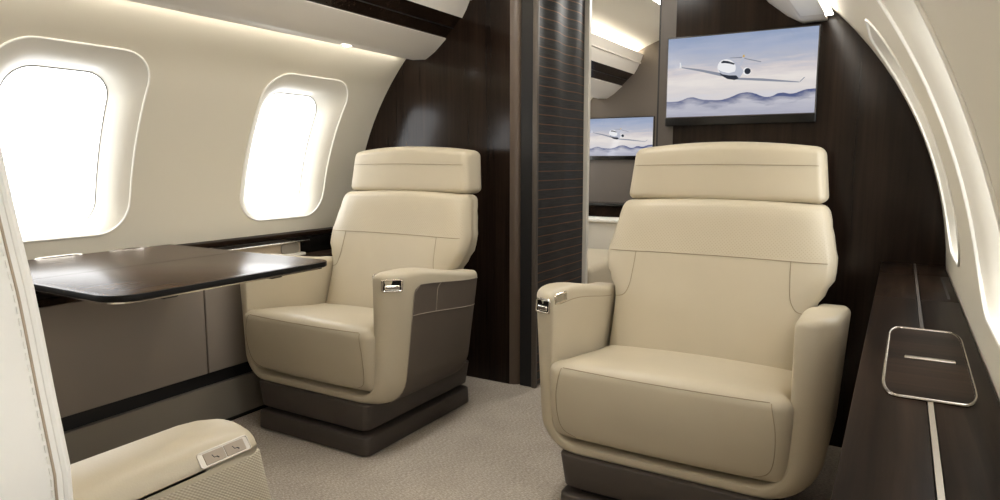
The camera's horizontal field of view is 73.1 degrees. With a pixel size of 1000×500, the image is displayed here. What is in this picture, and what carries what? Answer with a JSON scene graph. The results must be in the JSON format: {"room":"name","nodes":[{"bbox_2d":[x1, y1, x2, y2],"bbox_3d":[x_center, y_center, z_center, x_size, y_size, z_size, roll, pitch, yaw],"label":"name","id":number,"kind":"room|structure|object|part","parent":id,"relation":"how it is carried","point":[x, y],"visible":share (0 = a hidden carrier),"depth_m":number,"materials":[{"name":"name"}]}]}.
{"room":"aircraft cabin","nodes":[
{"label":"aircraft cabin","id":0,"kind":"room"},
{"bbox_2d":[0,0,592,259],"bbox_3d":[-0.890,-0.125,2.630,0.559,1.740,5.990,4,9,30],"label":"wall","id":1,"kind":"structure","parent":0,"point":[209,76],"depth_m":2.50,"materials":[{"name":"beige plastic"}]},
{"bbox_2d":[0,36,150,242],"bbox_3d":[-1.381,-0.330,2.141,0.317,0.609,0.479,4,9,30],"label":"window","id":2,"kind":"structure","parent":1,"relation":"in","point":[71,112],"depth_m":2.21,"materials":[{"name":"beige"}]},
{"bbox_3d":[-1.442,-0.319,2.179,0.175,0.508,0.316,4,9,30],"label":"pane","id":3,"kind":"part","parent":2,"relation":"part of","materials":[{"name":"white glass"}]},
{"bbox_2d":[35,227,332,464],"bbox_3d":[-1.613,0.424,1.827,0.193,0.686,3.756,4,9,30],"label":"side wall panel","id":4,"kind":"object","parent":1,"relation":"attached to","point":[123,374],"visible":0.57,"depth_m":2.35,"materials":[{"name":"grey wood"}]},
{"bbox_3d":[-1.346,0.341,2.127,0.020,0.356,0.935,4,9,30],"label":"panel","id":5,"kind":"part","parent":4,"relation":"part of","materials":[{"name":"brown plastic"}]},
{"bbox_3d":[-1.564,0.685,1.832,0.068,0.143,3.756,4,9,30],"label":"panel","id":6,"kind":"part","parent":4,"relation":"part of","materials":[{"name":"brown"}]},
{"bbox_2d":[28,244,326,303],"bbox_3d":[-1.040,0.062,1.996,0.823,0.045,0.678,4,9,30],"label":"folding table","id":7,"kind":"object","parent":4,"relation":"attached to","point":[142,273],"visible":0.98,"depth_m":1.88,"materials":[{"name":"brown wood"}]},
{"bbox_3d":[-1.037,0.062,1.995,0.797,0.005,0.658,4,9,30],"label":"edge trim","id":8,"kind":"part","parent":7,"relation":"part of","materials":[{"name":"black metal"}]},
{"bbox_3d":[-1.591,0.193,1.784,0.112,0.024,3.756,4,9,30],"label":"wood rail","id":9,"kind":"part","parent":4,"relation":"part of","materials":[{"name":"brown wood"}]},
{"bbox_3d":[-0.850,0.233,2.958,0.020,0.356,1.003,4,9,30],"label":"panel","id":10,"kind":"part","parent":4,"relation":"part of","materials":[{"name":"brown plastic"}]},
{"bbox_2d":[177,227,332,247],"bbox_3d":[-1.666,0.090,1.815,0.068,0.020,3.756,4,9,30],"label":"countertop","id":11,"kind":"structure","parent":4,"relation":"on","point":[267,237],"depth_m":2.85,"materials":[{"name":"brown wood"}]},
{"bbox_3d":[-1.069,0.002,2.654,0.020,0.006,0.840,4,9,30],"label":"slide rail","id":12,"kind":"part","parent":4,"relation":"part of","materials":[{"name":"silver metal"}]},
{"bbox_3d":[-1.070,0.058,2.639,0.028,0.012,0.800,4,9,30],"label":"slide rail","id":13,"kind":"part","parent":4,"relation":"part of","materials":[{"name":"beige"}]},
{"bbox_2d":[239,73,348,220],"bbox_3d":[-0.902,-0.435,2.943,0.317,0.609,0.479,4,9,30],"label":"window","id":14,"kind":"structure","parent":1,"relation":"in","point":[296,121],"depth_m":3.01,"materials":[{"name":"beige"}]},
{"bbox_3d":[-0.964,-0.423,2.981,0.175,0.508,0.316,4,9,30],"label":"pane","id":15,"kind":"part","parent":14,"relation":"part of","materials":[{"name":"white glass"}]},
{"bbox_2d":[232,376,841,499],"bbox_3d":[-0.044,0.737,2.238,2.300,0.040,5.990,4,9,30],"label":"floor","id":16,"kind":"structure","parent":0,"point":[496,445],"depth_m":2.26,"materials":[{"name":"carpet"}]},
{"bbox_2d":[0,144,271,499],"bbox_3d":[-0.819,0.337,0.972,0.798,1.080,0.710,4,9,30],"label":"armchair","id":17,"kind":"object","parent":16,"relation":"on","point":[212,459],"visible":1,"depth_m":0.75,"materials":[{"name":"beige leather"}]},
{"bbox_3d":[-0.889,0.204,0.837,0.797,0.780,0.284,4,9,30],"label":"backrest","id":18,"kind":"part","parent":17,"relation":"part of","materials":[{"name":"white leather"}]},
{"bbox_3d":[-0.472,0.298,0.898,0.112,0.068,0.306,4,9,30],"label":"arm","id":19,"kind":"part","parent":17,"relation":"part of","materials":[{"name":"beige leather"}]},
{"bbox_3d":[-0.384,0.281,0.942,0.015,0.019,0.082,4,9,30],"label":"control plate","id":20,"kind":"part","parent":17,"relation":"part of","materials":[{"name":"silver metal"}]},
{"bbox_3d":[-0.384,0.281,0.942,0.012,0.017,0.080,4,9,30],"label":"plate","id":21,"kind":"part","parent":17,"relation":"part of","materials":[{"name":"silver metal"}]},
{"bbox_2d":[240,146,480,456],"bbox_3d":[-0.514,0.125,2.661,0.807,1.065,0.753,4,9,30],"label":"armchair","id":22,"kind":"object","parent":16,"relation":"on","point":[358,353],"visible":0.98,"depth_m":2.51,"materials":[{"name":"beige leather"}]},
{"bbox_2d":[244,303,374,391],"bbox_3d":[-0.598,0.334,2.548,0.638,0.238,0.426,4,9,30],"label":"seat cushion","id":23,"kind":"object","parent":22,"relation":"on","point":[330,347],"depth_m":2.38,"materials":[{"name":"beige leather"}]},
{"bbox_3d":[-0.351,0.117,2.199,0.071,0.044,0.008,-2,8,-14],"label":"recline handle","id":24,"kind":"part","parent":22,"relation":"part of","materials":[{"name":"silver metal"}]},
{"bbox_3d":[-0.352,0.117,2.200,0.064,0.037,0.001,-2,8,-14],"label":"recess plate","id":25,"kind":"part","parent":22,"relation":"part of","materials":[{"name":"black"}]},
{"bbox_3d":[-0.351,0.123,2.198,0.050,0.015,0.008,-2,8,-14],"label":"lever","id":26,"kind":"part","parent":22,"relation":"part of","materials":[{"name":"silver metal"}]},
{"bbox_3d":[-0.438,0.047,2.784,0.706,0.578,0.315,4,9,30],"label":"backrest","id":27,"kind":"part","parent":22,"relation":"part of","materials":[{"name":"beige leather"}]},
{"bbox_3d":[-0.237,0.303,2.462,0.105,0.418,0.430,4,9,30],"label":"panel","id":28,"kind":"part","parent":22,"relation":"part of","materials":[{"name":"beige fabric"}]},
{"bbox_2d":[587,248,613,283],"bbox_3d":[0.419,0.150,4.340,0.705,0.580,0.860,4,9,30],"label":"divan","id":29,"kind":"object","parent":16,"relation":"on","point":[598,270],"visible":0.05,"depth_m":4.00,"materials":[{"name":"beige leather"}]},
{"bbox_2d":[588,201,624,249],"bbox_3d":[0.752,0.009,4.955,0.690,0.702,0.370,4,9,30],"label":"credenza","id":30,"kind":"object","parent":16,"relation":"on","point":[603,217],"visible":0.07,"depth_m":4.81,"materials":[{"name":"beige"}]},
{"bbox_2d":[589,205,622,216],"bbox_3d":[0.794,-0.293,4.996,0.660,0.080,0.180,4,9,30],"label":"shelf","id":31,"kind":"object","parent":30,"relation":"attached to","point":[594,210],"depth_m":4.91,"materials":[{"name":"brown wood"}]},
{"bbox_2d":[589,201,624,205],"bbox_3d":[0.823,-0.338,4.961,0.620,0.016,0.200,4,9,30],"label":"shelf","id":32,"kind":"object","parent":30,"relation":"attached to","point":[591,203],"depth_m":4.90,"materials":[{"name":"black wood"}]},
{"bbox_2d":[535,142,850,499],"bbox_3d":[0.585,0.209,2.016,0.807,1.065,0.753,4,9,30],"label":"armchair","id":33,"kind":"object","parent":16,"relation":"on","point":[710,366],"visible":1,"depth_m":1.95,"materials":[{"name":"beige leather"}]},
{"bbox_3d":[0.121,0.157,1.893,0.009,0.044,0.057,-6,10,-41],"label":"recline handle","id":34,"kind":"part","parent":33,"relation":"part of","materials":[{"name":"silver metal"}]},
{"bbox_3d":[0.122,0.156,1.894,0.002,0.037,0.050,-6,10,-41],"label":"recess plate","id":35,"kind":"part","parent":33,"relation":"part of","materials":[{"name":"black"}]},
{"bbox_3d":[0.120,0.163,1.893,0.008,0.015,0.036,-6,10,-41],"label":"lever","id":36,"kind":"part","parent":33,"relation":"part of","materials":[{"name":"silver metal"}]},
{"bbox_3d":[0.172,0.136,1.913,0.005,0.030,0.077,4,9,30],"label":"control plate","id":37,"kind":"part","parent":33,"relation":"part of","materials":[{"name":"silver metal"}]},
{"bbox_2d":[550,345,793,481],"bbox_3d":[0.503,0.418,1.901,0.638,0.238,0.426,4,9,30],"label":"seat cushion","id":38,"kind":"object","parent":33,"relation":"on","point":[721,413],"depth_m":1.75,"materials":[{"name":"beige leather"}]},
{"bbox_3d":[0.664,0.132,2.138,0.706,0.578,0.315,4,9,30],"label":"backrest","id":39,"kind":"part","parent":33,"relation":"part of","materials":[{"name":"beige leather"}]},
{"bbox_2d":[589,41,658,202],"bbox_3d":[1.492,-0.575,4.683,2.620,1.930,0.040,4,9,30],"label":"wall","id":40,"kind":"structure","parent":0,"point":[609,180],"depth_m":4.98,"materials":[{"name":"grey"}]},
{"bbox_2d":[589,116,654,159],"bbox_3d":[0.878,-0.820,4.975,0.527,0.310,0.031,4,9,30],"label":"television","id":41,"kind":"object","parent":40,"relation":"attached to","point":[615,138],"visible":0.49,"depth_m":4.96,"materials":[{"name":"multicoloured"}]},
{"bbox_2d":[592,0,659,51],"bbox_3d":[-0.044,-0.954,2.017,2.000,0.469,5.990,4,9,30],"label":"ceiling","id":42,"kind":"structure","parent":0,"point":[632,24],"depth_m":4.14,"materials":[{"name":"beige plastic"}]},
{"bbox_2d":[127,0,469,59],"bbox_3d":[-1.224,-0.808,1.434,0.362,0.305,3.760,4,9,30],"label":"panel","id":43,"kind":"object","parent":42,"relation":"attached to","point":[407,29],"visible":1,"depth_m":2.57,"materials":[{"name":"cream plastic"},{"name":"dark wood"}]},
{"bbox_2d":[591,33,642,98],"bbox_3d":[0.429,-1.169,4.203,0.362,0.305,1.730,4,9,30],"label":"valance","id":44,"kind":"object","parent":42,"relation":"attached to","point":[613,64],"visible":0.2,"depth_m":4.57,"materials":[{"name":"cream plastic"},{"name":"dark wood"}]},
{"bbox_2d":[591,44,640,63],"bbox_3d":[0.505,-1.251,4.147,0.155,0.008,1.730,4,9,30],"label":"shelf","id":45,"kind":"object","parent":44,"relation":"attached to","point":[603,49],"depth_m":4.43,"materials":[{"name":"beige plastic"}]},
{"bbox_2d":[767,0,832,22],"bbox_3d":[0.000,-0.714,0.716,0.362,0.306,3.760,4,9,30],"label":"valance","id":46,"kind":"object","parent":42,"relation":"attached to","point":[803,11],"visible":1,"depth_m":2.11,"materials":[{"name":"beige plastic"}]},
{"bbox_3d":[0.892,-0.728,1.974,0.072,0.008,0.400,4,9,30],"label":"service panel","id":47,"kind":"part","parent":46,"relation":"part of","materials":[{"name":"white plastic"}]},
{"bbox_2d":[365,0,945,447],"bbox_3d":[0.473,-0.324,2.980,2.532,1.871,0.500,4,9,30],"label":"wall","id":48,"kind":"structure","parent":0,"point":[884,204],"depth_m":2.37,"materials":[{"name":"brown wood"}]},
{"bbox_2d":[509,0,520,383],"bbox_3d":[0.191,-0.340,3.147,0.048,1.860,0.500,4,9,30],"label":"trim","id":49,"kind":"structure","parent":48,"relation":"attached to","point":[515,5],"depth_m":2.95,"materials":[{"name":"brown"}]},
{"bbox_2d":[520,0,532,386],"bbox_3d":[0.241,-0.337,3.124,0.062,1.860,0.488,4,9,30],"label":"trim","id":50,"kind":"structure","parent":48,"relation":"attached to","point":[526,5],"depth_m":2.92,"materials":[{"name":"black"}]},
{"bbox_2d":[658,0,676,145],"bbox_3d":[0.758,-0.296,2.813,0.058,1.860,0.500,4,9,30],"label":"trim","id":51,"kind":"structure","parent":48,"relation":"attached to","point":[669,7],"depth_m":2.55,"materials":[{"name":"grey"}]},
{"bbox_2d":[665,24,821,125],"bbox_3d":[0.851,-0.611,2.405,0.518,0.322,0.031,4,9,30],"label":"television","id":52,"kind":"object","parent":48,"relation":"attached to","point":[762,76],"visible":1,"depth_m":2.38,"materials":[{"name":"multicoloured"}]},
{"bbox_2d":[827,0,999,403],"bbox_3d":[0.801,0.004,1.637,0.559,1.740,5.990,4,9,30],"label":"wall","id":53,"kind":"structure","parent":0,"point":[967,31],"depth_m":0.74,"materials":[{"name":"beige plastic"}]},
{"bbox_2d":[865,19,959,266],"bbox_3d":[1.115,-0.280,1.759,0.317,0.609,0.479,4,9,30],"label":"window","id":54,"kind":"structure","parent":53,"relation":"in","point":[876,38],"depth_m":1.93,"materials":[{"name":"beige plastic"}]},
{"bbox_2d":[831,262,999,499],"bbox_3d":[0.393,0.583,0.650,0.176,0.675,3.756,4,9,30],"label":"ledge","id":55,"kind":"object","parent":53,"relation":"attached to","point":[923,423],"visible":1,"depth_m":0.92,"materials":[{"name":"brown wood"}]},
{"bbox_3d":[0.715,0.187,1.133,0.114,0.008,0.455,4,9,30],"label":"stowage lid","id":56,"kind":"part","parent":55,"relation":"part of","materials":[{"name":"brown wood"}]},
{"bbox_3d":[0.715,0.183,1.132,0.123,0.005,0.467,4,9,30],"label":"lid frame","id":57,"kind":"part","parent":55,"relation":"part of","materials":[{"name":"silver metal"}]},
{"bbox_3d":[0.717,0.183,1.126,0.072,0.004,0.013,4,9,30],"label":"lid pull","id":58,"kind":"part","parent":55,"relation":"part of","materials":[{"name":"silver metal"}]},
{"bbox_2d":[876,0,999,347],"bbox_3d":[0.636,-0.176,0.957,0.317,0.609,0.479,4,9,30],"label":"window","id":59,"kind":"structure","parent":53,"relation":"in","point":[908,18],"depth_m":1.12,"materials":[{"name":"beige plastic"}]},
{"bbox_3d":[0.477,-1.271,2.855,0.713,0.062,0.500,4,9,30],"label":"wall","id":60,"kind":"structure","parent":0,"visible":0},
{"bbox_2d":[531,0,539,387],"bbox_3d":[0.151,-0.307,2.893,0.023,1.860,0.018,4,9,30],"label":"trim","id":61,"kind":"structure","parent":60,"relation":"attached to","point":[536,3],"depth_m":2.89,"materials":[{"name":"brown"}]},
{"bbox_2d":[537,0,584,383],"bbox_3d":[0.283,-0.334,3.105,0.029,1.835,0.478,4,9,30],"label":"panel","id":62,"kind":"object","parent":60,"relation":"hanging from","point":[562,22],"visible":0.73,"depth_m":3.06,"materials":[{"name":"dark fabric"},{"name":"metal"}]},
{"bbox_2d":[582,0,591,283],"bbox_3d":[0.407,-0.363,3.326,0.057,1.860,0.028,4,9,30],"label":"trim","id":63,"kind":"structure","parent":60,"relation":"attached to","point":[588,3],"depth_m":3.28,"materials":[{"name":"beige metal"}]},
{"bbox_2d":[656,0,661,145],"bbox_3d":[0.731,-0.298,2.831,0.007,1.860,0.498,4,9,30],"label":"trim","id":64,"kind":"structure","parent":60,"relation":"attached to","point":[660,0],"depth_m":2.56,"materials":[{"name":"black"}]}
]}

